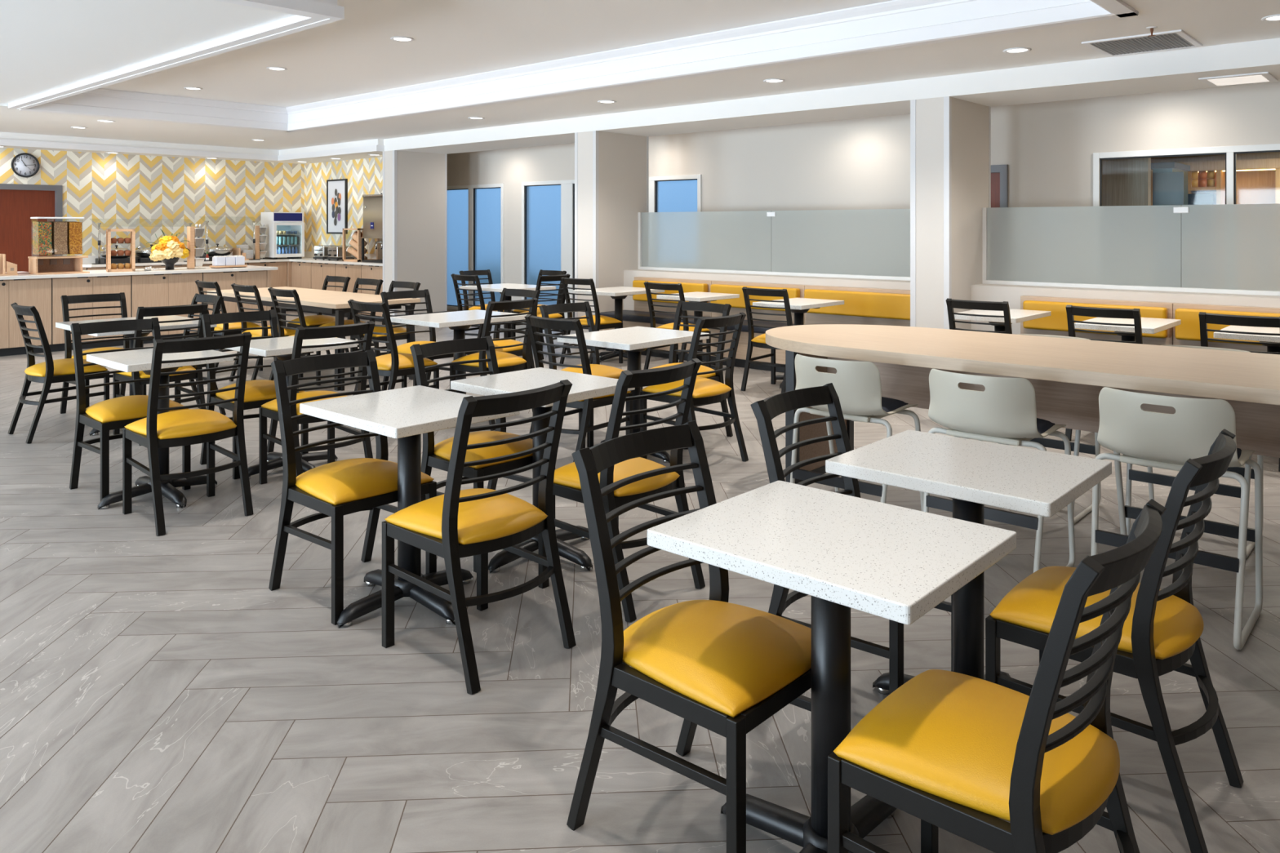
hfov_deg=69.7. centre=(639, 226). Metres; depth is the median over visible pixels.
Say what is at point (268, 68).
recessed light
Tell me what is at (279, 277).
base cabinet
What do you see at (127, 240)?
muffin
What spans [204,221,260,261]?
sneeze guard
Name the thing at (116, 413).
dining chair
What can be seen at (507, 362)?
dining chair
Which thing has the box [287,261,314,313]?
base cabinet
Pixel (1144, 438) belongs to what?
bar stool
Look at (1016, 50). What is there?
recessed light
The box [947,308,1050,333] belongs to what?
pedestal table
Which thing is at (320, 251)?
toaster
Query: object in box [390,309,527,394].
pedestal table
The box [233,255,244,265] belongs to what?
box
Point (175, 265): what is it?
base cabinet
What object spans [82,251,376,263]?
trim
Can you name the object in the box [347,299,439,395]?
dining chair
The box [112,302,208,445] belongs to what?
dining chair
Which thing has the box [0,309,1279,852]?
floor
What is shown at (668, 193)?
window
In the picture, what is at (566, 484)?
dining chair
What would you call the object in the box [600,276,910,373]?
bench
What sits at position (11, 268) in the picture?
holder
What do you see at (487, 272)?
dining chair
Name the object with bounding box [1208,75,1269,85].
diffuser
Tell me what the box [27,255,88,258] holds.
shelf
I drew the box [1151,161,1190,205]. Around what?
cooler
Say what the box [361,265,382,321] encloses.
base cabinet
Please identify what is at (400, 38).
recessed light
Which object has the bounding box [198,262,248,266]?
base cabinet
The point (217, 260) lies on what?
box
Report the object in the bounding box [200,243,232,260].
chafing dish
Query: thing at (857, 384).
bar stool
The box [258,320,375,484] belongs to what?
dining chair
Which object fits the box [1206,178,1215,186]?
snack bag
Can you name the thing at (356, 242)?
case
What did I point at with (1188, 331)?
cushion
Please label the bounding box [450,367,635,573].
pedestal table
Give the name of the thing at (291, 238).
juice carton
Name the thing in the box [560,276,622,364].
dining chair
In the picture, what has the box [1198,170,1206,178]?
snack bag
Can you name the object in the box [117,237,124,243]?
muffin
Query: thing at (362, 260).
drip tray
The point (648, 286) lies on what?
dining chair
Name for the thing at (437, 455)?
dining chair
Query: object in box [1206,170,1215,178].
snack bag
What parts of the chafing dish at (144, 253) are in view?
lid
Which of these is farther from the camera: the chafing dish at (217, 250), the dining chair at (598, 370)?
the chafing dish at (217, 250)
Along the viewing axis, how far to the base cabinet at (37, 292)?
10.31 m
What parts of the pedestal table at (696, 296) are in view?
mounting plate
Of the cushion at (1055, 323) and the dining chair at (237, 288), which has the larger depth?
the dining chair at (237, 288)
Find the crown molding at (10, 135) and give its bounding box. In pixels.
[0,132,383,164]
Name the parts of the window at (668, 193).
pane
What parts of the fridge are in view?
header panel, door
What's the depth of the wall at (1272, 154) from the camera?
10.33 m
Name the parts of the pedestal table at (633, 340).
mounting plate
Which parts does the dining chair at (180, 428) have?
leg, leg, seat, seat frame, rail, leg, leg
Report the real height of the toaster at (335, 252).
0.236 m
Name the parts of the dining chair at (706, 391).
leg, seat, seat frame, leg, rail, leg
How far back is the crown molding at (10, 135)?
14.22 m
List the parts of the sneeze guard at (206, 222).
post, post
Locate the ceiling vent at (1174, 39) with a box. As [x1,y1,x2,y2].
[1081,29,1202,57]
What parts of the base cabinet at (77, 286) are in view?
door, door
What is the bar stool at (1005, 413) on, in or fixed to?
on the floor
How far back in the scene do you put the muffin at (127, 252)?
11.29 m
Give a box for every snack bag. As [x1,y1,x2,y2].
[1191,171,1198,179]
[1191,179,1198,186]
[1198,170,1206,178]
[1198,178,1206,186]
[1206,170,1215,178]
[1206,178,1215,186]
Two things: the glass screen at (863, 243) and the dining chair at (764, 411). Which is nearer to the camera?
the dining chair at (764, 411)
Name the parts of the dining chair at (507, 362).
leg, leg, seat, seat frame, rail, leg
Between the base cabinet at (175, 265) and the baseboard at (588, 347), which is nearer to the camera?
the baseboard at (588, 347)
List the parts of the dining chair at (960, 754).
leg, leg, seat frame, seat, leg, rail, leg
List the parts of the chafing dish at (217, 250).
lid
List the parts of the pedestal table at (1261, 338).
mounting plate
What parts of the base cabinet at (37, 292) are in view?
door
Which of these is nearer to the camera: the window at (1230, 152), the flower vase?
the window at (1230, 152)
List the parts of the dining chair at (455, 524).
leg, leg, seat, seat frame, leg, rail, leg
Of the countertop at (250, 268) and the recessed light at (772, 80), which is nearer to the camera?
the recessed light at (772, 80)
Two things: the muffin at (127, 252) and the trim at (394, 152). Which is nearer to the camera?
the muffin at (127, 252)
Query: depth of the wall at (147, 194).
14.64 m
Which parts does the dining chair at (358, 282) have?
seat, leg, rail, leg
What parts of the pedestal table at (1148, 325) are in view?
mounting plate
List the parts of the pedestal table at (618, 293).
mounting plate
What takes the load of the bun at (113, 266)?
on the case at (132, 231)
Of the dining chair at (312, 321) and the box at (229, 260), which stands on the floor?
the dining chair at (312, 321)
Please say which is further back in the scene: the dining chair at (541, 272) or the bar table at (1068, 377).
the dining chair at (541, 272)
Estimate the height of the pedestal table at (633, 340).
0.760 m
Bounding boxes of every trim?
[8,0,337,108]
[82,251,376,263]
[382,150,447,315]
[574,130,648,333]
[910,96,991,328]
[1090,0,1137,17]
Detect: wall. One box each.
[0,147,304,263]
[304,156,382,253]
[447,81,1279,311]
[623,269,1279,334]
[1102,157,1151,205]
[1151,151,1279,162]
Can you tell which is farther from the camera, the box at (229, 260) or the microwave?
the box at (229, 260)
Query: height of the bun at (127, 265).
0.067 m
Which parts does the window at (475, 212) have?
pane, pane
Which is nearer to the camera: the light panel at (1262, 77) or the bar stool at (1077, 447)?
the bar stool at (1077, 447)
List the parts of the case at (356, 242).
post, post, post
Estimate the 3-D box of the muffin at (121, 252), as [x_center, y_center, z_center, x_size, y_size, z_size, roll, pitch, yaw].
[-6.365,0.321,11.271,0.070,0.067,0.072,0,0,42]
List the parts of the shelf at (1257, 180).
panel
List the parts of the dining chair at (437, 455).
leg, rail, leg, seat frame, seat, leg, leg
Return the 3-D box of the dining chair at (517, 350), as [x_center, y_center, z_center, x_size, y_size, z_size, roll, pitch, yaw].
[-1.146,0.986,7.641,0.446,0.914,0.513,0,0,42]
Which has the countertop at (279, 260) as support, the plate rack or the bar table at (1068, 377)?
the plate rack
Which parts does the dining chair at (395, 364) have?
leg, rail, leg, leg, seat, seat frame, leg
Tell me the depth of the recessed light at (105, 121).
11.31 m
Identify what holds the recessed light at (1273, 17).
in the ceiling at (356, 54)
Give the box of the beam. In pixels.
[383,37,1279,154]
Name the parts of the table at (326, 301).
leg, leg, leg, leg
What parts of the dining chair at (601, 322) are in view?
leg, rail, leg, seat, seat frame, leg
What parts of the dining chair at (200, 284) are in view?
leg, rail, leg, seat frame, seat, leg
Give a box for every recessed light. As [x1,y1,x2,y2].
[71,126,87,128]
[97,120,115,122]
[183,86,202,89]
[266,66,287,70]
[390,35,414,41]
[468,116,484,119]
[597,100,616,102]
[763,78,785,82]
[1003,47,1031,53]
[1261,13,1279,21]
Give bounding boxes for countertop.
[0,265,277,279]
[82,257,382,266]
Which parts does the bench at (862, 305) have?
panel, panel, panel, panel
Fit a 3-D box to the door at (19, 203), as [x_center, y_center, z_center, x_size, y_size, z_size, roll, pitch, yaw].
[-9.001,0.415,13.188,0.170,2.050,1.210,0,0,42]
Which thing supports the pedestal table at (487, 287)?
on the floor
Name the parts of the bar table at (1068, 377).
leg, rail, panel, leg, modesty panel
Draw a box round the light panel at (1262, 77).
[1198,71,1278,86]
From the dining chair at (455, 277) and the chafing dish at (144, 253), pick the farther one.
the chafing dish at (144, 253)
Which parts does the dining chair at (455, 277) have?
leg, rail, leg, leg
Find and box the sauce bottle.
[205,251,208,260]
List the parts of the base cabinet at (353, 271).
door, door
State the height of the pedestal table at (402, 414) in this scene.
0.760 m
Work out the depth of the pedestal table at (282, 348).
5.36 m
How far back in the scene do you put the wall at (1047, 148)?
10.21 m
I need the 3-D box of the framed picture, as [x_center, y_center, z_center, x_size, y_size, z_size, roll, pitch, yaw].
[-5.169,-0.343,15.676,0.620,0.930,0.036,0,0,42]
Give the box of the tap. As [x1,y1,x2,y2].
[375,240,382,248]
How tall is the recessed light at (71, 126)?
0.009 m
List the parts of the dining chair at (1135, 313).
leg, rail, leg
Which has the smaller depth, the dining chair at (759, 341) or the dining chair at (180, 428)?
the dining chair at (180, 428)
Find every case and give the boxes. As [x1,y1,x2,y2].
[106,228,135,271]
[342,228,379,262]
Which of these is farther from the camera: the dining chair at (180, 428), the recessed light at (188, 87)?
the recessed light at (188, 87)
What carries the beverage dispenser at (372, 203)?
on the countertop at (279, 260)
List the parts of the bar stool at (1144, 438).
leg, mounting plate, leg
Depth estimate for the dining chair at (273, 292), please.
7.92 m
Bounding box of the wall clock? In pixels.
[11,152,39,177]
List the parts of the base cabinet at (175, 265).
door, door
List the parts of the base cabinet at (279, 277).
door, door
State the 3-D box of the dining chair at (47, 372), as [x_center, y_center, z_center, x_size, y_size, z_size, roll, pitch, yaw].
[-4.062,0.986,6.414,0.446,0.914,0.513,0,0,42]
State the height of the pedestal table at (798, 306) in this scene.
0.760 m
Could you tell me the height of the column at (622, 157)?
2.562 m
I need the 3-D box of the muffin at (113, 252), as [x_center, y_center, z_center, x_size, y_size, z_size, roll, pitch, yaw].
[-6.427,0.321,11.229,0.070,0.067,0.072,0,0,42]
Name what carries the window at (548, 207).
in the wall at (1047, 148)
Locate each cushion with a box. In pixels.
[600,310,794,333]
[632,280,707,303]
[710,284,799,311]
[804,288,910,319]
[1022,300,1167,338]
[1174,308,1279,345]
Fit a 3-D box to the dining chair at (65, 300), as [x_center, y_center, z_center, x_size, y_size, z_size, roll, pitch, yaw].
[-4.144,0.986,7.092,0.513,0.914,0.446,0,0,42]
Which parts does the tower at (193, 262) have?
post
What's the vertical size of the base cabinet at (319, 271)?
0.848 m
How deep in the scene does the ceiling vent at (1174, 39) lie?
6.50 m
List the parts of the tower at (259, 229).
post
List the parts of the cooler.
door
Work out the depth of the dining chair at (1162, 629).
2.21 m
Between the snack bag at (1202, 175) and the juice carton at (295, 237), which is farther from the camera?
the juice carton at (295, 237)
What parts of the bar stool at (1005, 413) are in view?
leg, mounting plate, leg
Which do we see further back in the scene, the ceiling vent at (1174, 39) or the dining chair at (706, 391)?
the ceiling vent at (1174, 39)
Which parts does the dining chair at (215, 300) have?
leg, seat frame, rail, leg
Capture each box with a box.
[212,255,225,266]
[223,255,235,265]
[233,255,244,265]
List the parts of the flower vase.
flower, flower, flower, flower, flower, flower, pot, flower, flower, flower, flower, flower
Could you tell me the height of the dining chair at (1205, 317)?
0.914 m
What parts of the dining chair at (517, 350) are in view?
seat frame, leg, seat, rail, leg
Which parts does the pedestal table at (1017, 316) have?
mounting plate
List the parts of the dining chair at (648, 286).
leg, rail, leg, seat, leg, leg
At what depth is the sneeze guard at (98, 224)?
13.51 m
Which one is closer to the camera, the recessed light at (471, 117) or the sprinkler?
the sprinkler
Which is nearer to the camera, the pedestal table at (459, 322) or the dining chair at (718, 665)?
the dining chair at (718, 665)
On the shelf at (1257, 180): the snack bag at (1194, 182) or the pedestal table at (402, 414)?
the snack bag at (1194, 182)
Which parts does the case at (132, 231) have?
post, post, post, pane, post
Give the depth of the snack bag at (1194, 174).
10.11 m
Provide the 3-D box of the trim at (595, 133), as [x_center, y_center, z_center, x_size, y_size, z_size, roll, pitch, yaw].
[-0.336,0.089,11.198,0.353,2.422,0.938,0,0,42]
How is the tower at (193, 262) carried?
on the countertop at (250, 268)
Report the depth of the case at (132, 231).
11.28 m
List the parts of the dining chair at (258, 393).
leg, leg, rail, seat frame, seat, leg, leg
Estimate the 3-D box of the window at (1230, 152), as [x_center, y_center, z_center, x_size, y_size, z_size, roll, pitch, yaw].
[5.882,0.095,7.342,4.190,1.590,0.090,0,0,42]
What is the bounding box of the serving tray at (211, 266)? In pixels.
[209,265,247,268]
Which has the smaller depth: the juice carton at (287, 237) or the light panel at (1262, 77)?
the light panel at (1262, 77)
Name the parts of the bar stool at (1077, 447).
leg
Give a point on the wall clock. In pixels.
(24, 165)
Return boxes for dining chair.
[8,302,109,444]
[59,292,146,413]
[69,317,191,501]
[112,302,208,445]
[122,332,253,536]
[168,293,226,415]
[195,280,262,370]
[200,309,308,479]
[229,283,302,381]
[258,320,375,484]
[267,287,344,391]
[268,349,436,625]
[286,275,351,355]
[319,277,383,355]
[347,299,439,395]
[350,280,420,377]
[380,288,453,391]
[382,379,576,694]
[409,335,555,573]
[449,297,537,431]
[450,273,509,339]
[459,269,513,336]
[465,288,540,394]
[511,269,566,342]
[511,274,570,359]
[524,314,632,462]
[537,358,705,622]
[538,301,623,447]
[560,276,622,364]
[566,420,811,852]
[640,300,733,448]
[640,312,748,461]
[644,281,711,369]
[740,286,792,393]
[750,382,952,694]
[827,498,1166,852]
[946,297,1012,333]
[985,428,1243,852]
[1065,304,1142,440]
[1198,311,1279,471]
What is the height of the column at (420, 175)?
2.562 m
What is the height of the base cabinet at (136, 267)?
0.848 m
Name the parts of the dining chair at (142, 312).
leg, leg, seat frame, seat, rail, leg, leg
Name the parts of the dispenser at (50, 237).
panel, panel, lid, panel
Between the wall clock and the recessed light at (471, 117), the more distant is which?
the wall clock
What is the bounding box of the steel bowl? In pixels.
[142,266,152,271]
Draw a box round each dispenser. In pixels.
[27,217,89,274]
[361,192,382,262]
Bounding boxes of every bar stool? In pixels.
[790,354,924,511]
[923,368,1075,572]
[978,333,1101,524]
[1090,386,1262,649]
[1125,344,1263,558]
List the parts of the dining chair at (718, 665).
leg, rail, leg, seat frame, seat, leg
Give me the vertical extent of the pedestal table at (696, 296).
0.760 m
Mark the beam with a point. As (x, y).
(1179, 69)
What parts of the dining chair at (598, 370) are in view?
leg, rail, leg, seat, leg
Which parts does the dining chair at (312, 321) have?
seat frame, seat, leg, rail, leg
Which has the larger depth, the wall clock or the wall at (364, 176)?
the wall at (364, 176)
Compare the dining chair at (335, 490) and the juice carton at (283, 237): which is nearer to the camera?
the dining chair at (335, 490)
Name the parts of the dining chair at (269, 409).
leg, seat frame, leg, seat, leg, rail, leg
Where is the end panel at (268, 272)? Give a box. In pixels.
[266,270,271,325]
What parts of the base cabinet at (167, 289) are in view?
door, door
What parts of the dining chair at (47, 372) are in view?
leg, rail, leg, seat, seat frame, leg, leg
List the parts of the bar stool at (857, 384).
leg, mounting plate, leg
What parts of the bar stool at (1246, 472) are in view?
leg, leg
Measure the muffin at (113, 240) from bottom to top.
0.067 m
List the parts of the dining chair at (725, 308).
leg, seat, rail, seat frame, leg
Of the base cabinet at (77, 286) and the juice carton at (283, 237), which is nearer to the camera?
the base cabinet at (77, 286)
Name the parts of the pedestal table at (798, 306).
mounting plate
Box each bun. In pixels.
[111,263,117,269]
[117,263,124,268]
[124,262,131,268]
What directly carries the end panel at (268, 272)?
on the floor
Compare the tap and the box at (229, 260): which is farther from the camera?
the tap
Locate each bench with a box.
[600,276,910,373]
[1020,295,1279,351]
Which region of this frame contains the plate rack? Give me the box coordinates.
[232,248,253,260]
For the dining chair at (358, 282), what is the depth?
9.28 m
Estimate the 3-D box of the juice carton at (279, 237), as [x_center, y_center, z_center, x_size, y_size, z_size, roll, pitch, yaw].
[-6.141,0.238,15.683,0.056,0.140,0.056,0,0,42]
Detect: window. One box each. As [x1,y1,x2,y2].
[447,183,503,311]
[521,179,574,318]
[648,173,701,212]
[1093,143,1279,206]
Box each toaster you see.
[313,245,328,260]
[326,245,354,260]
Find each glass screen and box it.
[638,208,910,280]
[982,203,1279,296]
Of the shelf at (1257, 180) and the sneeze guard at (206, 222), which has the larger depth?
the sneeze guard at (206, 222)
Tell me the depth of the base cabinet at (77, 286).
10.81 m
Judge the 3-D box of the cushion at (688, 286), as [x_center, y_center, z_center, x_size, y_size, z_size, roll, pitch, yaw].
[0.331,0.747,10.459,1.065,0.237,0.084,0,0,42]
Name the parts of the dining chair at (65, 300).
leg, rail, seat, leg, leg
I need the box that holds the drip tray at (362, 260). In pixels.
[361,259,382,262]
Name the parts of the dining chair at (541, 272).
seat, leg, rail, leg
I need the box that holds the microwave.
[1187,193,1216,204]
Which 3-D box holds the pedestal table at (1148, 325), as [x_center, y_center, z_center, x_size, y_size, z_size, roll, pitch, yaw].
[3.506,1.060,6.600,0.600,0.760,0.800,0,0,42]
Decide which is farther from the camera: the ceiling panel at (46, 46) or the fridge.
the fridge
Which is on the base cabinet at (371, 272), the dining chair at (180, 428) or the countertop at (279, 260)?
the countertop at (279, 260)
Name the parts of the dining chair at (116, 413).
leg, leg, seat frame, rail, seat, leg, leg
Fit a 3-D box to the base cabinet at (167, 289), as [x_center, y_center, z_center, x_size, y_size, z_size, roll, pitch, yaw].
[-6.186,1.014,11.736,0.805,0.853,0.852,0,0,42]
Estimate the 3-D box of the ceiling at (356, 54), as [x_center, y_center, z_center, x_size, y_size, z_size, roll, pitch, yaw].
[-3.696,-1.581,5.043,18.630,0.557,14.610,0,0,42]
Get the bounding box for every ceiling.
[0,0,1279,150]
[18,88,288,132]
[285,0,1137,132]
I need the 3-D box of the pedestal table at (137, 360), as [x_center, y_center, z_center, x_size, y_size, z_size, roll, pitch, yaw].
[-2.558,1.060,4.900,0.600,0.760,0.600,0,0,42]
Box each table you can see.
[55,315,217,435]
[86,348,233,510]
[207,286,420,391]
[226,335,357,479]
[299,385,519,628]
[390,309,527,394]
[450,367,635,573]
[459,283,555,339]
[556,326,709,462]
[571,286,664,362]
[647,480,1016,852]
[656,291,739,369]
[752,297,844,388]
[765,324,1279,484]
[825,430,1111,694]
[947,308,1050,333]
[1074,317,1181,341]
[1213,324,1279,352]
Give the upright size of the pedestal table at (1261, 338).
0.760 m
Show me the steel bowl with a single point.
(146, 268)
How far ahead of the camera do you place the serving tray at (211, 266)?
12.23 m
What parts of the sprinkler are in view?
plate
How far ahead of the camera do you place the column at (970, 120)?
8.07 m
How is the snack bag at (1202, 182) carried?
on the shelf at (1257, 180)
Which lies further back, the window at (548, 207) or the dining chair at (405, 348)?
the window at (548, 207)
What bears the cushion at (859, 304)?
on the bench at (862, 305)
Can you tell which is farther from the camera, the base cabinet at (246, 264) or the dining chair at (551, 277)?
the base cabinet at (246, 264)
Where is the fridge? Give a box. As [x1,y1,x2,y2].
[261,212,304,259]
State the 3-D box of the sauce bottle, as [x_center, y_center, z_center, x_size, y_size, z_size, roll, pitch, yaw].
[-6.912,0.477,14.682,0.053,0.150,0.053,0,0,42]
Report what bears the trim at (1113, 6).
attached to the ceiling at (356, 54)
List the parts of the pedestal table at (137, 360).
mounting plate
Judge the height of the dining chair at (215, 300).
0.914 m
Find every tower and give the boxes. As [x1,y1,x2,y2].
[186,226,205,269]
[255,225,267,259]
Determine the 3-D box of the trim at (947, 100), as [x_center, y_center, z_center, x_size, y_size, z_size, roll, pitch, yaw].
[2.838,0.089,8.368,0.355,2.422,0.938,0,0,42]
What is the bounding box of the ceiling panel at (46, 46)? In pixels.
[0,0,296,103]
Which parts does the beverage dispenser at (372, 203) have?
lid, tank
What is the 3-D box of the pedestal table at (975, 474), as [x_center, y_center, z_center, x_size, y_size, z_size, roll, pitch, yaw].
[0.954,1.060,2.670,0.630,0.760,0.600,0,0,42]
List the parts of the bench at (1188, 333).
panel, panel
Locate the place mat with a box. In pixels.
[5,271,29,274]
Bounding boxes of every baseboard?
[382,311,447,324]
[573,345,606,349]
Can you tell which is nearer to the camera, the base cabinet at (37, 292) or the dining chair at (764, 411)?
the dining chair at (764, 411)
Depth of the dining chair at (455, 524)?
3.04 m
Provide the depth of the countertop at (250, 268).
11.26 m
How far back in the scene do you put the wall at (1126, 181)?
9.23 m
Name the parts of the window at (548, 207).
pane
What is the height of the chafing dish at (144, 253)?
0.276 m
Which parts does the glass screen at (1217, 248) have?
pane, pane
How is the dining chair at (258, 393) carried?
on the floor
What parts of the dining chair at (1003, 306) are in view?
leg, rail, leg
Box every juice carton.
[278,236,281,244]
[282,236,285,244]
[286,236,289,244]
[289,236,293,244]
[293,236,297,244]
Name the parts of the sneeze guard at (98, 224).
post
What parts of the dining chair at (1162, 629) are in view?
leg, leg, seat frame, seat, leg, leg, rail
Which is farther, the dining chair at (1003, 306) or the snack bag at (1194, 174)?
the snack bag at (1194, 174)
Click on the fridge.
(274, 222)
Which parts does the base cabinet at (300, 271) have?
corner filler, door, door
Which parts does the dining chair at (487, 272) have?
leg, rail, seat, leg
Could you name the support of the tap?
on the beverage dispenser at (372, 203)
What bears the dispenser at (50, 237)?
on the countertop at (250, 268)
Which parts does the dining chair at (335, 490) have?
leg, rail, leg, seat frame, seat, leg, leg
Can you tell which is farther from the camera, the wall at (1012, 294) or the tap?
the tap
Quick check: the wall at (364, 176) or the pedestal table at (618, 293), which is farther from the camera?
the wall at (364, 176)
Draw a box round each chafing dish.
[95,244,137,263]
[135,244,161,262]
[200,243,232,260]
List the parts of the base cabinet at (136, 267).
door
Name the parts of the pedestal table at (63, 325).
mounting plate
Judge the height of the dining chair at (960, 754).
0.914 m
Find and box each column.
[384,150,444,315]
[577,130,646,333]
[915,97,989,329]
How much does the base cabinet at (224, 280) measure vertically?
0.853 m
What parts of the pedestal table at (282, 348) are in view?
mounting plate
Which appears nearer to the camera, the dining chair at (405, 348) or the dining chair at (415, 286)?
the dining chair at (405, 348)
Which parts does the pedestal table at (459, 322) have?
mounting plate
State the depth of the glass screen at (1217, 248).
7.61 m
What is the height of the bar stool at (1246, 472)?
0.852 m
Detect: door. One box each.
[0,183,62,271]
[991,164,1008,207]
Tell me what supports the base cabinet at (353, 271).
on the floor
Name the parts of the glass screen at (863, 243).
pane, pane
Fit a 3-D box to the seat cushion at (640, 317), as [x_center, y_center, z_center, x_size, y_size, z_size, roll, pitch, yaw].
[1.085,1.028,9.543,3.800,0.075,0.450,0,0,42]
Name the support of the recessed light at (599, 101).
in the ceiling at (356, 54)
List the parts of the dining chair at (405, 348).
leg, rail, leg, seat, seat frame, leg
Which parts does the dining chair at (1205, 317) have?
leg, rail, leg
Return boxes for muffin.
[111,237,117,243]
[111,249,117,255]
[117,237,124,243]
[117,249,124,255]
[124,237,131,243]
[124,249,131,255]
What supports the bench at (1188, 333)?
on the floor
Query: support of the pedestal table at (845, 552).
on the floor
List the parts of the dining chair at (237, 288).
leg, rail, leg, seat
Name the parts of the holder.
panel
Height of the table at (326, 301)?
0.764 m
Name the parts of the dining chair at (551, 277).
leg, leg, leg, seat, rail, leg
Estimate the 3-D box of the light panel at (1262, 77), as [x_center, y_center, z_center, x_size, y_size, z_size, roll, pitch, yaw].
[4.543,-1.115,6.975,0.440,0.014,0.500,0,0,42]
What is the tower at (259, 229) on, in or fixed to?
on the countertop at (279, 260)
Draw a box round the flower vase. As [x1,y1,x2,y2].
[146,228,190,270]
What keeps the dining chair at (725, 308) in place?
on the floor
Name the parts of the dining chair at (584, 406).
leg, rail, leg, leg, seat frame, seat, leg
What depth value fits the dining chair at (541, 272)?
11.06 m
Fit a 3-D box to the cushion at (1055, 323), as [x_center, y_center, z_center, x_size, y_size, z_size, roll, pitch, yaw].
[3.677,0.747,7.476,1.080,0.237,0.084,0,0,42]
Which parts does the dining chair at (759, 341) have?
leg, seat, rail, seat frame, leg, leg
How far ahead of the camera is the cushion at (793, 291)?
9.72 m
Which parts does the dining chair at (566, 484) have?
leg, seat frame, seat, leg, rail, leg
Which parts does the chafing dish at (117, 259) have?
lid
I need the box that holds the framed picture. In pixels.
[326,178,347,234]
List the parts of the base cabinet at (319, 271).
door, door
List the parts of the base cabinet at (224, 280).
door, door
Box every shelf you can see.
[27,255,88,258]
[1151,158,1279,205]
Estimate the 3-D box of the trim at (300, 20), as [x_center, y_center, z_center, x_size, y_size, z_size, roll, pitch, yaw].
[-5.700,-1.437,6.274,6.560,0.307,4.180,0,0,42]
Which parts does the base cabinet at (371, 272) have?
door, door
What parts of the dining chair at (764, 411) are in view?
leg, rail, leg, leg, leg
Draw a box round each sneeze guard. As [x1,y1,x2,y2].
[92,222,192,264]
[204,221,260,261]
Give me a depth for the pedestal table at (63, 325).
6.50 m
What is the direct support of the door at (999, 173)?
in the wall at (1047, 148)
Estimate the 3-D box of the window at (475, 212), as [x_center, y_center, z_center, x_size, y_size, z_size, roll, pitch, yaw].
[-2.769,0.350,15.055,1.730,2.060,0.090,0,0,42]
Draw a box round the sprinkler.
[1146,26,1157,36]
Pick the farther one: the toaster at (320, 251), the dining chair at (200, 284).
the toaster at (320, 251)
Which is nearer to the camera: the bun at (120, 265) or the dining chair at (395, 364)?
the dining chair at (395, 364)
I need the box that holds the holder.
[0,253,17,275]
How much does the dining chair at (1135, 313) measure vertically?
0.914 m
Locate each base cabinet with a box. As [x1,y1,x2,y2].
[0,278,51,356]
[50,275,130,351]
[82,266,143,270]
[130,272,202,343]
[143,264,198,268]
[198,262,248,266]
[202,270,266,336]
[247,261,287,309]
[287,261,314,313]
[311,262,335,315]
[335,263,364,319]
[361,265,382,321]
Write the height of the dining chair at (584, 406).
0.914 m
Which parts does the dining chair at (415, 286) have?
leg, leg, seat frame, seat, leg, rail, leg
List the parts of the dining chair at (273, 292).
leg, rail, leg, leg, leg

